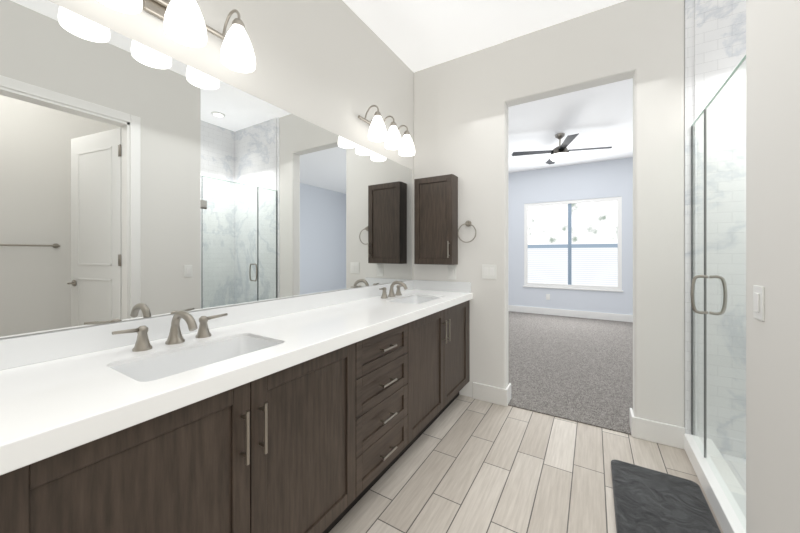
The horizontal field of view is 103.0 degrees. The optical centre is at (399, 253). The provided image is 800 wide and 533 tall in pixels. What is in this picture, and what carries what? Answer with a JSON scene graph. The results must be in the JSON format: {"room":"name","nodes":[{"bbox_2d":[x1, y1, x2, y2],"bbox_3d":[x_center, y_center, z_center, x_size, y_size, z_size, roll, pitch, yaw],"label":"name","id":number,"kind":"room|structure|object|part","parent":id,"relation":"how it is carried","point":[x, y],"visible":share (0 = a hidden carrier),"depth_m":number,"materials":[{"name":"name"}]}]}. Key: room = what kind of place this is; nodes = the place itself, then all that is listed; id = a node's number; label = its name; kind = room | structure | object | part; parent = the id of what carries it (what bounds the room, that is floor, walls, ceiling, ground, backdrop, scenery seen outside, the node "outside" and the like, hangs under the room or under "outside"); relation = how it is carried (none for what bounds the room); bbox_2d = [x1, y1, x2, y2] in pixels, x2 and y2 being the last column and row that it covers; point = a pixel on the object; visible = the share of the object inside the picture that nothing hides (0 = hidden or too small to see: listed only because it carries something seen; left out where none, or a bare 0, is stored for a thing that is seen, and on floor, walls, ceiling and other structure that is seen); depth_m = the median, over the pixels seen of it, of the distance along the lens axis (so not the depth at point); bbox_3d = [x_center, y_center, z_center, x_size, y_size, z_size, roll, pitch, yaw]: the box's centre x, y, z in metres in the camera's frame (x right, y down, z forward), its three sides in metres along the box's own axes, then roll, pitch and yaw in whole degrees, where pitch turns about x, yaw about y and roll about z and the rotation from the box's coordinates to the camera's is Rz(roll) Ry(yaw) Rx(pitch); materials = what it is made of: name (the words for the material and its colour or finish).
{"room":"bathroom","nodes":[
{"label":"bathroom","id":0,"kind":"room"},
{"bbox_2d":[0,0,413,338],"bbox_3d":[-0.945,-0.247,1.347,0.120,2.930,4.162,0,0,31],"label":"wall","id":1,"kind":"structure","parent":0,"point":[337,67],"depth_m":1.89,"materials":[{"name":"grey paint"}]},
{"bbox_2d":[97,0,255,72],"bbox_3d":[-0.831,-0.934,1.206,0.215,0.246,0.546,0,0,31],"label":"sconce","id":2,"kind":"object","parent":1,"relation":"attached to","point":[184,23],"visible":1,"depth_m":1.23,"materials":[{"name":"white glass"}]},
{"bbox_3d":[-0.904,-0.891,1.010,0.136,0.160,0.136,0,0,31],"label":"lamp shade","id":3,"kind":"part","parent":2,"relation":"part of","materials":[{"name":"white glass"}]},
{"bbox_3d":[-0.915,-0.967,1.257,0.019,0.110,0.170,0,0,31],"label":"plate","id":4,"kind":"part","parent":2,"relation":"part of","materials":[{"name":"silver metal"}]},
{"bbox_3d":[-0.798,-0.891,1.186,0.136,0.160,0.136,0,0,31],"label":"lamp shade","id":5,"kind":"part","parent":2,"relation":"part of","materials":[{"name":"white glass"}]},
{"bbox_3d":[-0.739,-1.011,1.390,0.130,0.093,0.011,0,0,31],"label":"arm","id":6,"kind":"part","parent":2,"relation":"part of"},
{"bbox_3d":[-0.691,-0.891,1.361,0.136,0.160,0.136,0,0,31],"label":"lamp shade","id":7,"kind":"part","parent":2,"relation":"part of","materials":[{"name":"white glass"}]},
{"bbox_2d":[0,0,411,337],"bbox_3d":[-0.561,-0.271,1.853,0.006,1.022,2.587,0,0,31],"label":"mirror","id":8,"kind":"object","parent":1,"relation":"attached to","point":[138,180],"visible":1,"depth_m":1.22,"materials":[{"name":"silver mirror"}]},
{"bbox_2d":[0,280,414,389],"bbox_3d":[-0.539,0.285,1.876,0.019,0.085,2.588,0,0,31],"label":"backsplash","id":9,"kind":"structure","parent":1,"relation":"attached to","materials":[{"name":"white stone"}]},
{"bbox_2d":[358,105,414,156],"bbox_3d":[-0.084,-0.934,2.437,0.215,0.246,0.546,0,0,31],"label":"sconce","id":10,"kind":"object","parent":1,"relation":"attached to","point":[391,138],"visible":1,"depth_m":2.36,"materials":[{"name":"white glass"}]},
{"bbox_3d":[-0.205,-1.011,2.271,0.130,0.093,0.011,0,0,31],"label":"arm","id":11,"kind":"part","parent":10,"relation":"part of"},
{"bbox_3d":[-0.157,-0.891,2.242,0.136,0.160,0.136,0,0,31],"label":"lamp shade","id":12,"kind":"part","parent":10,"relation":"part of","materials":[{"name":"white glass"}]},
{"bbox_3d":[-0.098,-1.011,2.446,0.130,0.093,0.011,0,0,31],"label":"arm","id":13,"kind":"part","parent":10,"relation":"part of"},
{"bbox_3d":[-0.051,-0.891,2.417,0.136,0.160,0.136,0,0,31],"label":"lamp shade","id":14,"kind":"part","parent":10,"relation":"part of","materials":[{"name":"white glass"}]},
{"bbox_3d":[0.008,-1.011,2.621,0.130,0.093,0.011,0,0,31],"label":"arm","id":15,"kind":"part","parent":10,"relation":"part of"},
{"bbox_3d":[0.056,-0.891,2.592,0.136,0.160,0.136,0,0,31],"label":"lamp shade","id":16,"kind":"part","parent":10,"relation":"part of","materials":[{"name":"white glass"}]},
{"bbox_2d":[343,0,632,172],"bbox_3d":[1.083,-1.762,2.647,7.200,0.100,8.490,0,0,31],"label":"ceiling","id":17,"kind":"structure","parent":0,"point":[415,35],"depth_m":2.68,"materials":[{"name":"white paint"}]},
{"bbox_2d":[512,133,611,163],"bbox_3d":[2.298,-1.524,4.571,0.997,0.374,0.997,0,0,-32],"label":"ceiling fan","id":18,"kind":"object","parent":17,"relation":"hanging from","point":[560,152],"visible":1,"depth_m":4.51,"materials":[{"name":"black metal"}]},
{"bbox_3d":[1.930,-1.478,4.649,0.548,0.024,0.272,0,0,31],"label":"blade","id":19,"kind":"part","parent":18,"relation":"part of","materials":[{"name":"grey"}]},
{"bbox_3d":[2.376,-1.478,4.939,0.272,0.024,0.548,0,0,31],"label":"blade","id":20,"kind":"part","parent":18,"relation":"part of","materials":[{"name":"grey"}]},
{"bbox_3d":[2.298,-1.480,4.571,0.260,0.125,0.260,0,0,31],"label":"motor","id":21,"kind":"part","parent":18,"relation":"part of","materials":[{"name":"silver metal"}]},
{"bbox_3d":[2.220,-1.478,4.204,0.272,0.024,0.548,0,0,31],"label":"blade","id":22,"kind":"part","parent":18,"relation":"part of","materials":[{"name":"grey wood"}]},
{"bbox_3d":[2.666,-1.478,4.493,0.548,0.024,0.272,0,0,31],"label":"blade","id":23,"kind":"part","parent":18,"relation":"part of","materials":[{"name":"grey wood"}]},
{"bbox_2d":[329,394,722,532],"bbox_3d":[0.488,1.248,0.414,3.540,0.060,4.054,0,0,31],"label":"floor","id":24,"kind":"structure","parent":0,"point":[464,464],"depth_m":1.75,"materials":[{"name":"tile"}]},
{"bbox_2d":[0,296,472,532],"bbox_3d":[-0.293,0.800,1.738,0.582,0.836,2.568,0,0,31],"label":"bathroom vanity","id":25,"kind":"object","parent":24,"relation":"on","point":[318,413],"depth_m":1.01,"materials":[{"name":"brown wood"}]},
{"bbox_3d":[-0.597,0.735,0.765,0.020,0.697,0.501,0,0,31],"label":"door","id":26,"kind":"part","parent":25,"relation":"part of","materials":[{"name":"brown wood"}]},
{"bbox_2d":[0,288,471,467],"bbox_3d":[-0.302,0.355,1.732,0.574,0.054,2.588,0,0,31],"label":"countertop","id":27,"kind":"structure","parent":25,"relation":"on","point":[45,405],"depth_m":0.89,"materials":[{"name":"white stone"}]},
{"bbox_2d":[108,310,227,351],"bbox_3d":[-0.785,0.267,1.149,0.171,0.122,0.372,0,0,31],"label":"faucet","id":28,"kind":"object","parent":27,"relation":"on","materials":[{"name":"silver metal"}]},
{"bbox_2d":[124,336,275,375],"bbox_3d":[-0.648,0.398,1.066,0.272,0.129,0.452,0,0,31],"label":"sink","id":29,"kind":"object","parent":27,"relation":"in","point":[167,361],"depth_m":1.15,"materials":[{"name":"white ceramic"}]},
{"bbox_2d":[376,281,407,299],"bbox_3d":[-0.017,0.267,2.414,0.171,0.122,0.372,0,0,31],"label":"faucet","id":30,"kind":"object","parent":27,"relation":"on","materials":[{"name":"silver metal"}]},
{"bbox_2d":[400,296,431,303],"bbox_3d":[0.119,0.398,2.331,0.272,0.129,0.452,0,0,31],"label":"sink","id":31,"kind":"object","parent":27,"relation":"in","point":[411,299],"depth_m":2.54,"materials":[{"name":"white ceramic"}]},
{"bbox_3d":[-0.457,0.540,0.941,0.034,0.155,0.011,0,0,31],"label":"pull door","id":32,"kind":"part","parent":25,"relation":"part of","materials":[{"name":"silver metal"}]},
{"bbox_3d":[-0.426,0.540,0.992,0.034,0.155,0.011,0,0,31],"label":"pull door","id":33,"kind":"part","parent":25,"relation":"part of","materials":[{"name":"silver metal"}]},
{"bbox_3d":[-0.334,0.735,1.197,0.020,0.697,0.502,0,0,31],"label":"door","id":34,"kind":"part","parent":25,"relation":"part of","materials":[{"name":"brown wood"}]},
{"bbox_3d":[-0.083,0.472,1.611,0.020,0.172,0.460,0,0,31],"label":"drawer","id":35,"kind":"part","parent":25,"relation":"part of","materials":[{"name":"brown wood"}]},
{"bbox_3d":[-0.083,0.647,1.611,0.020,0.172,0.460,0,0,31],"label":"drawer","id":36,"kind":"part","parent":25,"relation":"part of","materials":[{"name":"brown wood"}]},
{"bbox_3d":[-0.083,0.822,1.611,0.020,0.172,0.460,0,0,31],"label":"drawer","id":37,"kind":"part","parent":25,"relation":"part of","materials":[{"name":"brown wood"}]},
{"bbox_3d":[-0.083,0.997,1.611,0.020,0.172,0.460,0,0,31],"label":"drawer","id":38,"kind":"part","parent":25,"relation":"part of","materials":[{"name":"brown wood"}]},
{"bbox_3d":[-0.059,0.472,1.597,0.034,0.011,0.120,0,0,31],"label":"pull drawer","id":39,"kind":"part","parent":25,"relation":"part of","materials":[{"name":"silver metal"}]},
{"bbox_3d":[-0.059,0.647,1.597,0.034,0.011,0.120,0,0,31],"label":"pull drawer","id":40,"kind":"part","parent":25,"relation":"part of","materials":[{"name":"silver metal"}]},
{"bbox_3d":[-0.059,0.822,1.597,0.034,0.011,0.120,0,0,31],"label":"pull drawer","id":41,"kind":"part","parent":25,"relation":"part of","materials":[{"name":"silver metal"}]},
{"bbox_3d":[-0.059,0.997,1.597,0.034,0.011,0.120,0,0,31],"label":"pull drawer","id":42,"kind":"part","parent":25,"relation":"part of","materials":[{"name":"silver metal"}]},
{"bbox_3d":[0.169,0.735,2.027,0.020,0.697,0.506,0,0,31],"label":"door","id":43,"kind":"part","parent":25,"relation":"part of","materials":[{"name":"brown wood"}]},
{"bbox_3d":[0.310,0.540,2.205,0.034,0.155,0.011,0,0,31],"label":"pull door","id":44,"kind":"part","parent":25,"relation":"part of","materials":[{"name":"silver metal"}]},
{"bbox_3d":[0.341,0.540,2.256,0.034,0.155,0.011,0,0,31],"label":"pull door","id":45,"kind":"part","parent":25,"relation":"part of","materials":[{"name":"silver metal"}]},
{"bbox_3d":[0.432,0.735,2.461,0.020,0.697,0.500,0,0,31],"label":"door","id":46,"kind":"part","parent":25,"relation":"part of","materials":[{"name":"brown wood"}]},
{"bbox_2d":[611,460,720,532],"bbox_3d":[1.234,1.205,1.494,0.383,0.022,0.635,0,0,31],"label":"bath mat","id":47,"kind":"object","parent":24,"relation":"on","point":[646,500],"visible":0.96,"depth_m":1.52,"materials":[{"name":"grey fabric"}]},
{"bbox_2d":[684,433,745,532],"bbox_3d":[1.593,1.168,1.565,0.130,0.100,0.914,0,0,31],"label":"sill","id":48,"kind":"structure","parent":24,"relation":"on","point":[727,516],"depth_m":1.55,"materials":[{"name":"white stone"}]},
{"bbox_2d":[691,55,745,528],"bbox_3d":[1.566,0.161,1.571,0.144,1.908,0.926,0,0,31],"label":"glass shower door","id":49,"kind":"structure","parent":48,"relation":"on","point":[705,276],"depth_m":1.61,"materials":[{"name":"clear glass"}]},
{"bbox_3d":[1.738,0.162,1.854,0.008,1.907,0.263,0,0,31],"label":"panel glass","id":50,"kind":"part","parent":49,"relation":"part of","materials":[{"name":"clear glass"}]},
{"bbox_2d":[721,453,745,491],"bbox_3d":[1.987,1.203,1.316,0.811,0.030,0.908,0,0,31],"label":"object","id":51,"kind":"structure","parent":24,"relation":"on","point":[732,460],"depth_m":1.77,"materials":[{"name":"tile"}]},
{"bbox_2d":[414,0,694,434],"bbox_3d":[1.385,-0.197,2.296,2.880,3.030,0.120,0,0,31],"label":"wall","id":52,"kind":"structure","parent":0,"point":[658,235],"depth_m":2.22,"materials":[{"name":"grey paint"}]},
{"bbox_2d":[414,174,457,264],"bbox_3d":[0.305,-0.287,2.782,0.360,0.760,0.164,0,0,31],"label":"upper cabinet","id":53,"kind":"object","parent":52,"relation":"attached to","point":[435,220],"visible":1,"depth_m":2.74,"materials":[{"name":"brown wood"}]},
{"bbox_3d":[0.403,-0.037,2.646,0.011,0.140,0.034,0,0,31],"label":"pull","id":54,"kind":"part","parent":53,"relation":"part of","materials":[{"name":"silver metal"}]},
{"bbox_2d":[448,266,455,279],"bbox_3d":[0.456,0.166,2.785,0.072,0.116,0.008,0,0,31],"label":"electrical outlet","id":55,"kind":"object","parent":52,"relation":"attached to","point":[451,272],"visible":1,"depth_m":2.78,"materials":[{"name":"white plastic"}]},
{"bbox_2d":[457,221,475,242],"bbox_3d":[0.570,-0.188,2.687,0.165,0.190,0.052,0,0,31],"label":"towel ring","id":56,"kind":"object","parent":52,"relation":"attached to","point":[467,223],"visible":1,"depth_m":2.68,"materials":[{"name":"silver metal"}]},
{"bbox_2d":[473,382,504,405],"bbox_3d":[0.730,1.151,2.615,0.269,0.135,0.016,0,0,31],"label":"baseboard","id":57,"kind":"structure","parent":52,"relation":"attached to","point":[490,394],"depth_m":2.60,"materials":[{"name":"white wood"}]},
{"bbox_2d":[482,264,495,278],"bbox_3d":[0.733,0.148,2.617,0.118,0.118,0.008,0,0,31],"label":"light switch","id":58,"kind":"object","parent":52,"relation":"attached to","point":[488,271],"visible":1,"depth_m":2.62,"materials":[{"name":"white plastic"}]},
{"bbox_2d":[505,383,510,406],"bbox_3d":[0.885,1.151,2.600,0.016,0.135,0.152,0,0,31],"label":"baseboard","id":59,"kind":"object","parent":52,"relation":"attached to","point":[507,394],"visible":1,"depth_m":2.57,"materials":[{"name":"white wood"}]},
{"bbox_2d":[630,408,634,436],"bbox_3d":[1.586,1.151,2.175,0.016,0.135,0.152,0,0,31],"label":"baseboard","id":60,"kind":"object","parent":52,"relation":"attached to","point":[632,423],"visible":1,"depth_m":2.12,"materials":[{"name":"white wood"}]},
{"bbox_2d":[634,417,684,449],"bbox_3d":[1.666,1.151,2.047,0.256,0.135,0.016,0,0,31],"label":"baseboard","id":61,"kind":"structure","parent":52,"relation":"attached to","point":[660,432],"depth_m":2.04,"materials":[{"name":"white"}]},
{"bbox_2d":[695,0,745,458],"bbox_3d":[2.194,-0.257,1.730,0.885,2.910,0.011,0,0,31],"label":"shower wall tile","id":62,"kind":"structure","parent":52,"relation":"attached to","point":[720,39],"depth_m":1.89,"materials":[{"name":"tile"}]},
{"bbox_2d":[508,311,632,434],"bbox_3d":[2.135,1.244,4.380,7.200,0.068,4.436,0,0,31],"label":"floor","id":63,"kind":"structure","parent":0,"point":[577,369],"depth_m":3.36,"materials":[{"name":"grey carpet"}]},
{"bbox_2d":[508,157,632,314],"bbox_3d":[3.254,-0.247,6.225,7.200,2.930,0.120,0,0,31],"label":"wall","id":64,"kind":"structure","parent":0,"point":[598,179],"depth_m":6.13,"materials":[{"name":"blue paint"}]},
{"bbox_2d":[508,305,632,321],"bbox_3d":[3.219,1.151,6.167,7.200,0.135,0.016,0,0,31],"label":"baseboard","id":65,"kind":"structure","parent":64,"relation":"attached to","point":[585,314],"depth_m":6.09,"materials":[{"name":"white wood"}]},
{"bbox_2d":[523,196,622,291],"bbox_3d":[3.289,-0.187,6.165,1.760,1.790,0.114,0,0,31],"label":"bedroom window","id":66,"kind":"structure","parent":64,"relation":"in","point":[574,244],"depth_m":6.16,"materials":[{"name":"white glass"}]},
{"bbox_2d":[746,0,799,532],"bbox_3d":[1.199,-0.247,0.916,0.120,2.930,0.570,0,0,31],"label":"wall","id":67,"kind":"structure","parent":0,"point":[773,260],"depth_m":1.01,"materials":[{"name":"grey paint"}]},
{"bbox_2d":[753,285,763,320],"bbox_3d":[1.232,0.168,1.095,0.008,0.116,0.072,0,0,31],"label":"light switch","id":68,"kind":"object","parent":67,"relation":"attached to","point":[758,302],"visible":1,"depth_m":1.08,"materials":[{"name":"white plastic"}]}
]}

